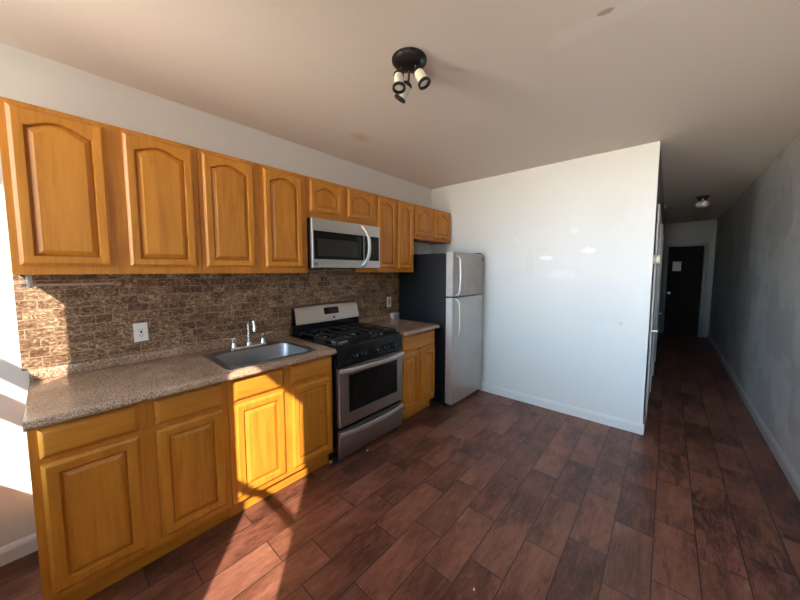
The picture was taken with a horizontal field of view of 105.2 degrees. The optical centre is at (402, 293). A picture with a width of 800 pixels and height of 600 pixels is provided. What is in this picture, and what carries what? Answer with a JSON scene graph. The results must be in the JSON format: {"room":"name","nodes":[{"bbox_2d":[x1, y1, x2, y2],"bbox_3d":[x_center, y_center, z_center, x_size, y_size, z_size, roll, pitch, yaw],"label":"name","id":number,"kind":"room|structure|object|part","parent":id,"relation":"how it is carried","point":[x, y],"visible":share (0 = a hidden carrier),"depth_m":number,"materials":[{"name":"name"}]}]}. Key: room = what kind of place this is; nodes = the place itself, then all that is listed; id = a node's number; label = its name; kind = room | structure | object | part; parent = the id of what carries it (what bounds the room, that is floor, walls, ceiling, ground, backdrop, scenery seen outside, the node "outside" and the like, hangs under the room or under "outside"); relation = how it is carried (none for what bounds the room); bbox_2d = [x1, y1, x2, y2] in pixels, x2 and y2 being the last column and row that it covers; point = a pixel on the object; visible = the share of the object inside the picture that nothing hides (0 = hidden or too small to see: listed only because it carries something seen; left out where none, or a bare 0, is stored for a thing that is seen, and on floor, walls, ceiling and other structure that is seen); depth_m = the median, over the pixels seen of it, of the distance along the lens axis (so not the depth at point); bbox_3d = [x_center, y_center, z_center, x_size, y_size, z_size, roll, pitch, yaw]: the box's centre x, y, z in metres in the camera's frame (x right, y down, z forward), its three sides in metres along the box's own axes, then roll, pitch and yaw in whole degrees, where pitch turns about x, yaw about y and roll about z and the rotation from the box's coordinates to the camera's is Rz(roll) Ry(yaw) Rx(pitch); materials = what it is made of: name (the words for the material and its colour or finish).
{"room":"apartment kitchen","nodes":[
{"label":"apartment kitchen","id":0,"kind":"room"},
{"bbox_2d":[0,42,430,546],"bbox_3d":[-0.976,-0.012,2.677,0.100,2.534,4.215,4,6,41],"label":"wall","id":1,"kind":"structure","parent":0,"point":[27,77],"depth_m":1.64,"materials":[{"name":"paint"}]},
{"bbox_2d":[0,533,37,566],"bbox_3d":[-2.074,1.310,1.422,0.014,0.090,0.529,4,6,41],"label":"baseboard","id":2,"kind":"structure","parent":1,"relation":"attached to","point":[13,551],"depth_m":1.55,"materials":[{"name":"white"}]},
{"bbox_2d":[0,96,201,274],"bbox_3d":[-1.551,-0.478,1.644,0.330,0.737,0.709,4,6,41],"label":"upper cabinet","id":3,"kind":"object","parent":1,"relation":"attached to","point":[83,195],"visible":1,"depth_m":1.47,"materials":[{"name":"brown wood"}]},
{"bbox_3d":[-1.554,-0.469,1.403,0.020,0.676,0.295,4,6,41],"label":"door","id":4,"kind":"part","parent":3,"relation":"part of","materials":[{"name":"brown wood"}]},
{"bbox_3d":[-1.555,-0.469,1.403,0.017,0.584,0.200,4,6,41],"label":"panel","id":5,"kind":"part","parent":3,"relation":"part of","materials":[{"name":"brown wood"}]},
{"bbox_2d":[21,275,113,287],"bbox_3d":[-1.646,-0.067,1.515,0.040,0.062,0.312,4,6,41],"label":"paper towel holder","id":6,"kind":"object","parent":3,"relation":"attached to","point":[29,284],"visible":0.9,"depth_m":1.47,"materials":[{"name":"metal"}]},
{"bbox_3d":[-1.316,-0.490,1.677,0.020,0.676,0.301,4,6,41],"label":"door","id":7,"kind":"part","parent":3,"relation":"part of","materials":[{"name":"brown wood"}]},
{"bbox_3d":[-1.317,-0.490,1.677,0.017,0.584,0.206,4,6,41],"label":"panel","id":8,"kind":"part","parent":3,"relation":"part of","materials":[{"name":"brown wood"}]},
{"bbox_2d":[12,269,398,370],"bbox_3d":[-0.936,0.098,2.647,0.010,0.920,2.990,4,6,41],"label":"backsplash","id":9,"kind":"structure","parent":1,"relation":"attached to","point":[57,325],"depth_m":1.96,"materials":[{"name":"tile"}]},
{"bbox_2d":[133,322,148,341],"bbox_3d":[-1.603,0.233,1.871,0.009,0.114,0.068,4,7,41],"label":"electrical outlet","id":10,"kind":"object","parent":9,"relation":"attached to","point":[140,330],"visible":1,"depth_m":1.87,"materials":[{"name":"white plastic"}]},
{"bbox_2d":[137,326,144,337],"bbox_3d":[-1.601,0.233,1.870,0.002,0.068,0.034,4,6,41],"label":"receptacle","id":11,"kind":"object","parent":10,"relation":"attached to","point":[140,329],"depth_m":1.87,"materials":[{"name":"white plastic"}]},
{"bbox_2d":[387,297,390,306],"bbox_3d":[-0.160,0.090,3.529,0.009,0.118,0.072,4,6,41],"label":"switch plate","id":12,"kind":"object","parent":9,"relation":"attached to","point":[388,298],"visible":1,"depth_m":3.52,"materials":[{"name":"white plastic"}]},
{"bbox_2d":[196,148,307,272],"bbox_3d":[-1.083,-0.519,2.182,0.330,0.737,0.715,4,6,41],"label":"upper cabinet","id":13,"kind":"object","parent":1,"relation":"attached to","point":[253,216],"visible":0.98,"depth_m":2.02,"materials":[{"name":"brown wood"}]},
{"bbox_3d":[-1.090,-0.510,1.937,0.020,0.676,0.297,4,6,41],"label":"door","id":14,"kind":"part","parent":13,"relation":"part of","materials":[{"name":"brown wood"}]},
{"bbox_3d":[-1.090,-0.510,1.938,0.017,0.584,0.202,4,6,41],"label":"panel","id":15,"kind":"part","parent":13,"relation":"part of","materials":[{"name":"brown wood"}]},
{"bbox_3d":[-0.855,-0.531,2.207,0.020,0.676,0.291,4,6,41],"label":"door","id":16,"kind":"part","parent":13,"relation":"part of","materials":[{"name":"brown wood"}]},
{"bbox_3d":[-0.856,-0.531,2.208,0.017,0.584,0.196,4,6,41],"label":"panel","id":17,"kind":"part","parent":13,"relation":"part of","materials":[{"name":"brown wood"}]},
{"bbox_2d":[306,176,375,226],"bbox_3d":[-0.606,-0.776,2.714,0.330,0.308,0.736,4,6,41],"label":"upper cabinet","id":18,"kind":"object","parent":1,"relation":"attached to","point":[324,199],"visible":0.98,"depth_m":2.55,"materials":[{"name":"brown wood"}]},
{"bbox_3d":[-0.616,-0.769,2.466,0.020,0.240,0.306,4,6,41],"label":"door","id":19,"kind":"part","parent":18,"relation":"part of","materials":[{"name":"brown wood"}]},
{"bbox_3d":[-0.616,-0.769,2.466,0.017,0.148,0.211,4,6,41],"label":"panel","id":20,"kind":"part","parent":18,"relation":"part of","materials":[{"name":"brown wood"}]},
{"bbox_2d":[307,217,379,268],"bbox_3d":[-0.566,-0.421,2.706,0.413,0.390,0.730,4,6,41],"label":"microwave","id":21,"kind":"object","parent":18,"relation":"attached to","point":[331,244],"visible":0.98,"depth_m":2.55,"materials":[{"name":"silver metal"}]},
{"bbox_3d":[-0.326,-0.424,2.709,0.087,0.374,0.036,0,4,-2],"label":"handle","id":22,"kind":"part","parent":21,"relation":"part of","materials":[{"name":"silver metal"}]},
{"bbox_3d":[-0.287,-0.415,2.807,0.003,0.219,0.179,4,6,41],"label":"key panel","id":23,"kind":"part","parent":21,"relation":"part of","materials":[{"name":"black glass"}]},
{"bbox_3d":[-0.290,-0.431,2.817,0.022,0.384,0.201,4,6,41],"label":"control panel","id":24,"kind":"part","parent":21,"relation":"part of","materials":[{"name":"metal"}]},
{"bbox_3d":[-0.376,-0.791,2.741,0.020,0.240,0.304,4,6,41],"label":"door","id":25,"kind":"part","parent":18,"relation":"part of","materials":[{"name":"brown wood"}]},
{"bbox_3d":[-0.376,-0.791,2.742,0.017,0.148,0.209,4,6,41],"label":"panel","id":26,"kind":"part","parent":18,"relation":"part of","materials":[{"name":"brown wood"}]},
{"bbox_2d":[356,194,413,271],"bbox_3d":[-0.178,-0.600,3.222,0.330,0.737,0.563,4,6,41],"label":"upper cabinet","id":27,"kind":"object","parent":1,"relation":"attached to","point":[394,217],"visible":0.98,"depth_m":3.10,"materials":[{"name":"brown wood"}]},
{"bbox_3d":[-0.157,-0.593,3.010,0.020,0.676,0.242,4,6,41],"label":"door","id":28,"kind":"part","parent":27,"relation":"part of","materials":[{"name":"brown wood"}]},
{"bbox_3d":[-0.158,-0.591,3.010,0.017,0.588,0.155,4,6,41],"label":"panel","id":29,"kind":"part","parent":27,"relation":"part of","materials":[{"name":"brown wood"}]},
{"bbox_3d":[-0.076,-0.593,3.134,0.020,0.737,0.563,4,6,41],"label":"frame","id":30,"kind":"part","parent":27,"relation":"part of","materials":[{"name":"brown wood"}]},
{"bbox_3d":[0.022,-0.609,3.215,0.020,0.676,0.226,4,6,41],"label":"door","id":31,"kind":"part","parent":27,"relation":"part of","materials":[{"name":"brown wood"}]},
{"bbox_3d":[0.021,-0.606,3.216,0.017,0.590,0.144,4,6,41],"label":"panel","id":32,"kind":"part","parent":27,"relation":"part of","materials":[{"name":"brown wood"}]},
{"bbox_2d":[413,204,449,244],"bbox_3d":[0.249,-0.819,3.700,0.330,0.374,0.736,4,6,41],"label":"upper cabinet","id":33,"kind":"object","parent":1,"relation":"attached to","point":[431,226],"visible":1,"depth_m":3.56,"materials":[{"name":"brown wood"}]},
{"bbox_3d":[0.242,-0.806,3.455,0.020,0.318,0.330,4,6,41],"label":"door","id":34,"kind":"part","parent":33,"relation":"part of","materials":[{"name":"brown wood"}]},
{"bbox_3d":[0.241,-0.806,3.455,0.017,0.227,0.235,4,6,41],"label":"panel","id":35,"kind":"part","parent":33,"relation":"part of","materials":[{"name":"brown wood"}]},
{"bbox_3d":[0.472,-0.827,3.719,0.020,0.318,0.344,4,6,41],"label":"door","id":36,"kind":"part","parent":33,"relation":"part of","materials":[{"name":"brown wood"}]},
{"bbox_3d":[0.471,-0.827,3.719,0.017,0.227,0.249,4,6,41],"label":"panel","id":37,"kind":"part","parent":33,"relation":"part of","materials":[{"name":"brown wood"}]},
{"bbox_2d":[0,0,799,222],"bbox_3d":[2.181,-1.404,3.730,3.354,0.080,10.100,4,6,41],"label":"ceiling","id":38,"kind":"structure","parent":0,"point":[515,85],"depth_m":1.66,"materials":[{"name":"paint"}]},
{"bbox_2d":[392,47,430,103],"bbox_3d":[0.024,-1.109,1.564,0.228,0.174,0.176,4,6,41],"label":"ceiling spotlight","id":39,"kind":"object","parent":38,"relation":"attached to","point":[407,60],"visible":1,"depth_m":1.54,"materials":[{"name":"brown metal"}]},
{"bbox_3d":[-0.020,-1.064,1.559,0.046,0.033,0.046,4,6,41],"label":"bulb","id":40,"kind":"part","parent":39,"relation":"part of","materials":[{"name":"white glass"}]},
{"bbox_3d":[-0.021,-1.089,1.563,0.060,0.071,0.060,4,6,41],"label":"lamp shade","id":41,"kind":"part","parent":39,"relation":"part of","materials":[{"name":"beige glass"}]},
{"bbox_3d":[0.003,-1.083,1.636,0.076,0.078,0.058,4,6,41],"label":"lamp shade","id":42,"kind":"part","parent":39,"relation":"part of","materials":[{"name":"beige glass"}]},
{"bbox_3d":[0.093,-1.095,1.545,0.071,0.075,0.057,4,6,41],"label":"lamp shade","id":43,"kind":"part","parent":39,"relation":"part of","materials":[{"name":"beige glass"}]},
{"bbox_3d":[0.105,-1.072,1.540,0.042,0.037,0.047,4,6,41],"label":"bulb","id":44,"kind":"part","parent":39,"relation":"part of","materials":[{"name":"white glass"}]},
{"bbox_2d":[695,195,709,207],"bbox_3d":[4.349,-1.333,4.439,0.150,0.170,0.150,4,6,41],"label":"hall light","id":45,"kind":"object","parent":38,"relation":"attached to","point":[702,202],"visible":1,"depth_m":4.40,"materials":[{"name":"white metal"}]},
{"bbox_3d":[4.349,-1.298,4.442,0.148,0.100,0.148,4,6,41],"label":"globe","id":46,"kind":"part","parent":45,"relation":"part of","materials":[{"name":"white glass"}]},
{"bbox_2d":[0,333,799,599],"bbox_3d":[2.181,1.192,3.931,3.354,0.060,10.100,4,6,41],"label":"floor","id":47,"kind":"structure","parent":0,"point":[500,497],"depth_m":1.80,"materials":[{"name":"brown wood"}]},
{"bbox_2d":[26,381,231,599],"bbox_3d":[-1.432,0.905,1.659,0.630,0.859,0.703,4,6,41],"label":"base cabinet","id":48,"kind":"object","parent":47,"relation":"on","point":[114,492],"visible":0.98,"depth_m":1.39,"materials":[{"name":"brown wood"}]},
{"bbox_3d":[-1.318,0.579,1.298,0.020,0.121,0.296,4,6,41],"label":"drawer","id":49,"kind":"part","parent":48,"relation":"part of","materials":[{"name":"brown wood"}]},
{"bbox_3d":[-1.318,0.937,1.326,0.020,0.550,0.296,4,6,41],"label":"door","id":50,"kind":"part","parent":48,"relation":"part of","materials":[{"name":"brown wood"}]},
{"bbox_3d":[-1.319,0.938,1.326,0.017,0.451,0.195,4,6,41],"label":"panel","id":51,"kind":"part","parent":48,"relation":"part of","materials":[{"name":"brown wood"}]},
{"bbox_2d":[22,330,336,431],"bbox_3d":[-1.189,0.409,1.873,0.667,0.095,1.413,4,6,41],"label":"countertop","id":52,"kind":"structure","parent":48,"relation":"on","point":[58,394],"depth_m":1.59,"materials":[{"name":"stone"}]},
{"bbox_2d":[221,317,272,350],"bbox_3d":[-1.085,0.275,2.187,0.142,0.226,0.357,4,6,41],"label":"faucet","id":53,"kind":"object","parent":52,"relation":"on","point":[249,344],"visible":1,"depth_m":2.20,"materials":[{"name":"silver metal"}]},
{"bbox_3d":[-1.204,0.341,2.122,0.038,0.076,0.095,4,6,41],"label":"handle","id":54,"kind":"part","parent":53,"relation":"part of","materials":[{"name":"silver metal"}]},
{"bbox_3d":[-1.119,0.377,2.224,0.054,0.016,0.256,4,6,41],"label":"deck plate","id":55,"kind":"part","parent":53,"relation":"part of","materials":[{"name":"silver metal"}]},
{"bbox_3d":[-1.083,0.267,2.184,0.135,0.210,0.040,4,6,41],"label":"spout","id":56,"kind":"part","parent":53,"relation":"part of","materials":[{"name":"silver metal"}]},
{"bbox_3d":[-1.033,0.326,2.319,0.038,0.076,0.095,4,6,41],"label":"handle","id":57,"kind":"part","parent":53,"relation":"part of","materials":[{"name":"silver metal"}]},
{"bbox_2d":[201,340,317,370],"bbox_3d":[-0.966,0.481,2.094,0.490,0.171,0.582,4,6,41],"label":"sink","id":58,"kind":"object","parent":52,"relation":"in","point":[229,360],"visible":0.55,"depth_m":2.17,"materials":[{"name":"metal"}]},
{"bbox_2d":[216,343,307,365],"bbox_3d":[-0.945,0.485,2.084,0.363,0.166,0.500,4,6,41],"label":"basin","id":59,"kind":"object","parent":58,"relation":"in","point":[243,357],"depth_m":2.21,"materials":[{"name":"metal"}]},
{"bbox_3d":[-1.085,0.558,1.566,0.020,0.121,0.291,4,6,41],"label":"drawer","id":60,"kind":"part","parent":48,"relation":"part of","materials":[{"name":"brown wood"}]},
{"bbox_3d":[-1.085,0.917,1.593,0.020,0.550,0.291,4,6,41],"label":"door","id":61,"kind":"part","parent":48,"relation":"part of","materials":[{"name":"brown wood"}]},
{"bbox_3d":[-1.086,0.918,1.594,0.017,0.451,0.190,4,6,41],"label":"panel","id":62,"kind":"part","parent":48,"relation":"part of","materials":[{"name":"brown wood"}]},
{"bbox_2d":[227,355,332,517],"bbox_3d":[-0.971,0.864,2.189,0.630,0.859,0.700,4,6,41],"label":"base cabinet","id":63,"kind":"object","parent":47,"relation":"on","point":[280,420],"visible":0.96,"depth_m":1.93,"materials":[{"name":"brown wood"}]},
{"bbox_3d":[-0.855,0.538,1.831,0.020,0.121,0.297,4,6,41],"label":"drawer","id":64,"kind":"part","parent":63,"relation":"part of","materials":[{"name":"brown wood"}]},
{"bbox_3d":[-0.855,0.896,1.859,0.020,0.550,0.297,4,6,41],"label":"door","id":65,"kind":"part","parent":63,"relation":"part of","materials":[{"name":"brown wood"}]},
{"bbox_3d":[-0.855,0.897,1.859,0.017,0.451,0.196,4,6,41],"label":"panel","id":66,"kind":"part","parent":63,"relation":"part of","materials":[{"name":"brown wood"}]},
{"bbox_3d":[-0.621,0.517,2.099,0.020,0.121,0.315,4,6,41],"label":"drawer","id":67,"kind":"part","parent":63,"relation":"part of","materials":[{"name":"brown wood"}]},
{"bbox_3d":[-0.621,0.875,2.127,0.020,0.550,0.315,4,6,41],"label":"door","id":68,"kind":"part","parent":63,"relation":"part of","materials":[{"name":"brown wood"}]},
{"bbox_3d":[-0.622,0.876,2.127,0.017,0.451,0.214,4,6,41],"label":"panel","id":69,"kind":"part","parent":63,"relation":"part of","materials":[{"name":"brown wood"}]},
{"bbox_2d":[291,301,404,462],"bbox_3d":[-0.450,0.679,2.672,0.712,1.155,0.708,4,6,41],"label":"gas range","id":70,"kind":"object","parent":47,"relation":"on","point":[367,363],"visible":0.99,"depth_m":2.50,"materials":[{"name":"silver metal"}]},
{"bbox_3d":[-0.693,0.167,2.844,0.065,0.160,0.687,4,6,41],"label":"backguard panel","id":71,"kind":"part","parent":70,"relation":"part of","materials":[{"name":"metal"}]},
{"bbox_2d":[296,326,399,348],"bbox_3d":[-0.465,0.355,2.660,0.561,0.015,0.708,4,6,41],"label":"cooktop","id":72,"kind":"object","parent":70,"relation":"in","point":[370,339],"depth_m":2.52,"materials":[{"name":"black metal"}]},
{"bbox_3d":[-0.356,0.467,2.306,0.042,0.054,0.054,4,6,41],"label":"knob","id":73,"kind":"part","parent":70,"relation":"part of","materials":[{"name":"black plastic"}]},
{"bbox_3d":[-0.301,0.462,2.369,0.042,0.054,0.054,4,6,41],"label":"knob","id":74,"kind":"part","parent":70,"relation":"part of","materials":[{"name":"black plastic"}]},
{"bbox_3d":[-0.244,0.749,2.498,0.031,0.445,0.700,4,6,41],"label":"oven door","id":75,"kind":"part","parent":70,"relation":"part of","materials":[{"name":"metal"}]},
{"bbox_3d":[-0.247,0.444,2.477,0.027,0.132,0.708,4,6,41],"label":"control panel","id":76,"kind":"part","parent":70,"relation":"part of","materials":[{"name":"black metal"}]},
{"bbox_3d":[-0.245,1.104,2.526,0.029,0.208,0.700,4,6,41],"label":"drawer","id":77,"kind":"part","parent":70,"relation":"part of","materials":[{"name":"metal"}]},
{"bbox_3d":[-0.218,1.024,2.497,0.050,0.034,0.695,4,6,41],"label":"handle","id":78,"kind":"part","parent":70,"relation":"part of","materials":[{"name":"silver metal"}]},
{"bbox_3d":[-0.207,0.542,2.450,0.070,0.032,0.693,4,6,41],"label":"handle","id":79,"kind":"part","parent":70,"relation":"part of","materials":[{"name":"silver metal"}]},
{"bbox_3d":[-0.226,0.733,2.494,0.001,0.213,0.441,4,6,41],"label":"glass","id":80,"kind":"part","parent":70,"relation":"part of","materials":[{"name":"black glass"}]},
{"bbox_3d":[-0.217,0.455,2.466,0.042,0.054,0.054,4,6,41],"label":"knob","id":81,"kind":"part","parent":70,"relation":"part of","materials":[{"name":"black plastic"}]},
{"bbox_3d":[-0.133,0.447,2.563,0.042,0.054,0.054,4,6,41],"label":"knob","id":82,"kind":"part","parent":70,"relation":"part of","materials":[{"name":"black plastic"}]},
{"bbox_2d":[400,329,434,420],"bbox_3d":[-0.068,0.784,3.227,0.630,0.859,0.546,4,6,41],"label":"base cabinet","id":83,"kind":"object","parent":47,"relation":"on","point":[418,360],"visible":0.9,"depth_m":3.02,"materials":[{"name":"brown wood"}]},
{"bbox_2d":[359,314,439,336],"bbox_3d":[-0.054,0.308,3.178,0.667,0.095,0.563,4,6,41],"label":"countertop","id":84,"kind":"structure","parent":83,"relation":"on","point":[405,327],"depth_m":3.19,"materials":[{"name":"stone"}]},
{"bbox_2d":[390,313,397,318],"bbox_3d":[-0.106,0.256,3.550,0.054,0.065,0.074,4,6,41],"label":"plastic cup","id":85,"kind":"object","parent":84,"relation":"on","point":[393,315],"visible":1,"depth_m":3.53,"materials":[{"name":"white"}]},
{"bbox_3d":[0.071,0.830,2.925,0.020,0.518,0.242,4,6,41],"label":"door","id":86,"kind":"part","parent":83,"relation":"part of","materials":[{"name":"brown wood"}]},
{"bbox_3d":[0.071,0.834,2.925,0.017,0.426,0.155,4,6,41],"label":"panel","id":87,"kind":"part","parent":83,"relation":"part of","materials":[{"name":"brown wood"}]},
{"bbox_3d":[0.163,0.459,3.001,0.020,0.145,0.520,4,6,41],"label":"drawer","id":88,"kind":"part","parent":83,"relation":"part of","materials":[{"name":"brown wood"}]},
{"bbox_3d":[0.252,0.814,3.132,0.020,0.518,0.246,4,6,41],"label":"door","id":89,"kind":"part","parent":83,"relation":"part of","materials":[{"name":"brown wood"}]},
{"bbox_3d":[0.252,0.818,3.133,0.017,0.425,0.158,4,6,41],"label":"panel","id":90,"kind":"part","parent":83,"relation":"part of","materials":[{"name":"brown wood"}]},
{"bbox_2d":[399,252,483,405],"bbox_3d":[0.477,0.351,3.631,0.796,1.663,0.681,4,6,41],"label":"refrigerator","id":91,"kind":"object","parent":47,"relation":"on","point":[445,290],"visible":0.87,"depth_m":3.31,"materials":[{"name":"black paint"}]},
{"bbox_3d":[0.572,0.252,3.171,0.062,0.404,0.025,4,6,41],"label":"handle","id":92,"kind":"part","parent":91,"relation":"part of","materials":[{"name":"silver metal"}]},
{"bbox_3d":[0.572,-0.188,3.137,0.062,0.416,0.025,4,6,41],"label":"handle","id":93,"kind":"part","parent":91,"relation":"part of","materials":[{"name":"silver metal"}]},
{"bbox_3d":[0.705,0.584,3.450,0.091,1.127,0.681,4,6,41],"label":"door","id":94,"kind":"part","parent":91,"relation":"part of","materials":[{"name":"metal"}]},
{"bbox_3d":[0.705,-0.220,3.388,0.091,0.459,0.681,4,6,41],"label":"freezer door","id":95,"kind":"part","parent":91,"relation":"part of","materials":[{"name":"metal"}]},
{"bbox_2d":[431,141,659,423],"bbox_3d":[1.289,-0.070,3.434,2.328,2.534,0.100,4,6,41],"label":"wall","id":96,"kind":"structure","parent":0,"point":[567,247],"depth_m":3.05,"materials":[{"name":"paint"}]},
{"bbox_2d":[478,382,643,434],"bbox_3d":[1.264,1.149,3.474,2.320,0.095,0.014,4,6,41],"label":"baseboard","id":97,"kind":"structure","parent":96,"relation":"attached to","point":[623,424],"depth_m":3.11,"materials":[{"name":"white"}]},
{"bbox_2d":[643,145,665,418],"bbox_3d":[4.059,-0.185,4.923,0.100,2.534,5.785,4,6,41],"label":"wall","id":98,"kind":"structure","parent":0,"point":[660,194],"depth_m":2.99,"materials":[{"name":"paint"}]},
{"bbox_2d":[643,412,645,428],"bbox_3d":[2.257,1.196,2.859,0.012,0.095,0.315,4,6,41],"label":"baseboard","id":99,"kind":"structure","parent":98,"relation":"attached to","point":[644,419],"depth_m":2.85,"materials":[{"name":"grey"}]},
{"bbox_2d":[645,204,661,418],"bbox_3d":[2.719,0.169,3.277,0.059,2.078,0.970,4,6,41],"label":"door","id":100,"kind":"structure","parent":98,"relation":"in","point":[659,215],"depth_m":3.00,"materials":[{"name":"grey paint"}]},
{"bbox_3d":[2.993,0.142,3.626,0.015,2.078,0.083,4,6,41],"label":"casing","id":101,"kind":"part","parent":100,"relation":"part of","materials":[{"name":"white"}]},
{"bbox_2d":[653,255,660,264],"bbox_3d":[2.219,-0.300,2.667,0.053,0.084,0.084,4,6,41],"label":"door chime","id":102,"kind":"object","parent":98,"relation":"attached to","point":[656,259],"visible":1,"depth_m":2.65,"materials":[{"name":"beige plastic"}]},
{"bbox_2d":[652,224,663,375],"bbox_3d":[3.787,0.074,4.505,0.059,2.078,0.970,4,6,41],"label":"door","id":103,"kind":"structure","parent":98,"relation":"in","point":[662,227],"depth_m":4.20,"materials":[{"name":"grey paint"}]},
{"bbox_3d":[4.062,0.047,4.852,0.019,2.078,0.083,4,6,41],"label":"casing","id":104,"kind":"part","parent":103,"relation":"part of","materials":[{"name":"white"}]},
{"bbox_2d":[659,219,716,337],"bbox_3d":[6.299,-0.335,6.869,0.926,2.534,0.100,4,6,41],"label":"wall","id":105,"kind":"structure","parent":0,"point":[704,230],"depth_m":6.63,"materials":[{"name":"paint"}]},
{"bbox_2d":[660,242,708,336],"bbox_3d":[6.240,-0.095,6.806,0.710,2.056,0.097,4,6,41],"label":"door","id":106,"kind":"structure","parent":105,"relation":"in","point":[683,305],"depth_m":6.80,"materials":[{"name":"black"}]},
{"bbox_2d":[672,261,680,270],"bbox_3d":[6.147,-0.624,6.862,0.143,0.210,0.002,4,6,41],"label":"paper sheet","id":107,"kind":"object","parent":106,"relation":"attached to","point":[676,265],"visible":1,"depth_m":6.86,"materials":[{"name":"grey paper"}]},
{"bbox_2d":[709,133,799,477],"bbox_3d":[3.410,-0.019,2.768,0.100,2.534,10.100,4,6,41],"label":"wall","id":108,"kind":"structure","parent":0,"point":[754,324],"depth_m":2.91,"materials":[{"name":"white paint"}]},
{"bbox_2d":[707,334,799,500],"bbox_3d":[3.382,1.189,2.919,0.016,0.100,9.810,4,6,41],"label":"baseboard","id":109,"kind":"structure","parent":108,"relation":"attached to","point":[791,475],"depth_m":2.65,"materials":[{"name":"grey"}]}
]}

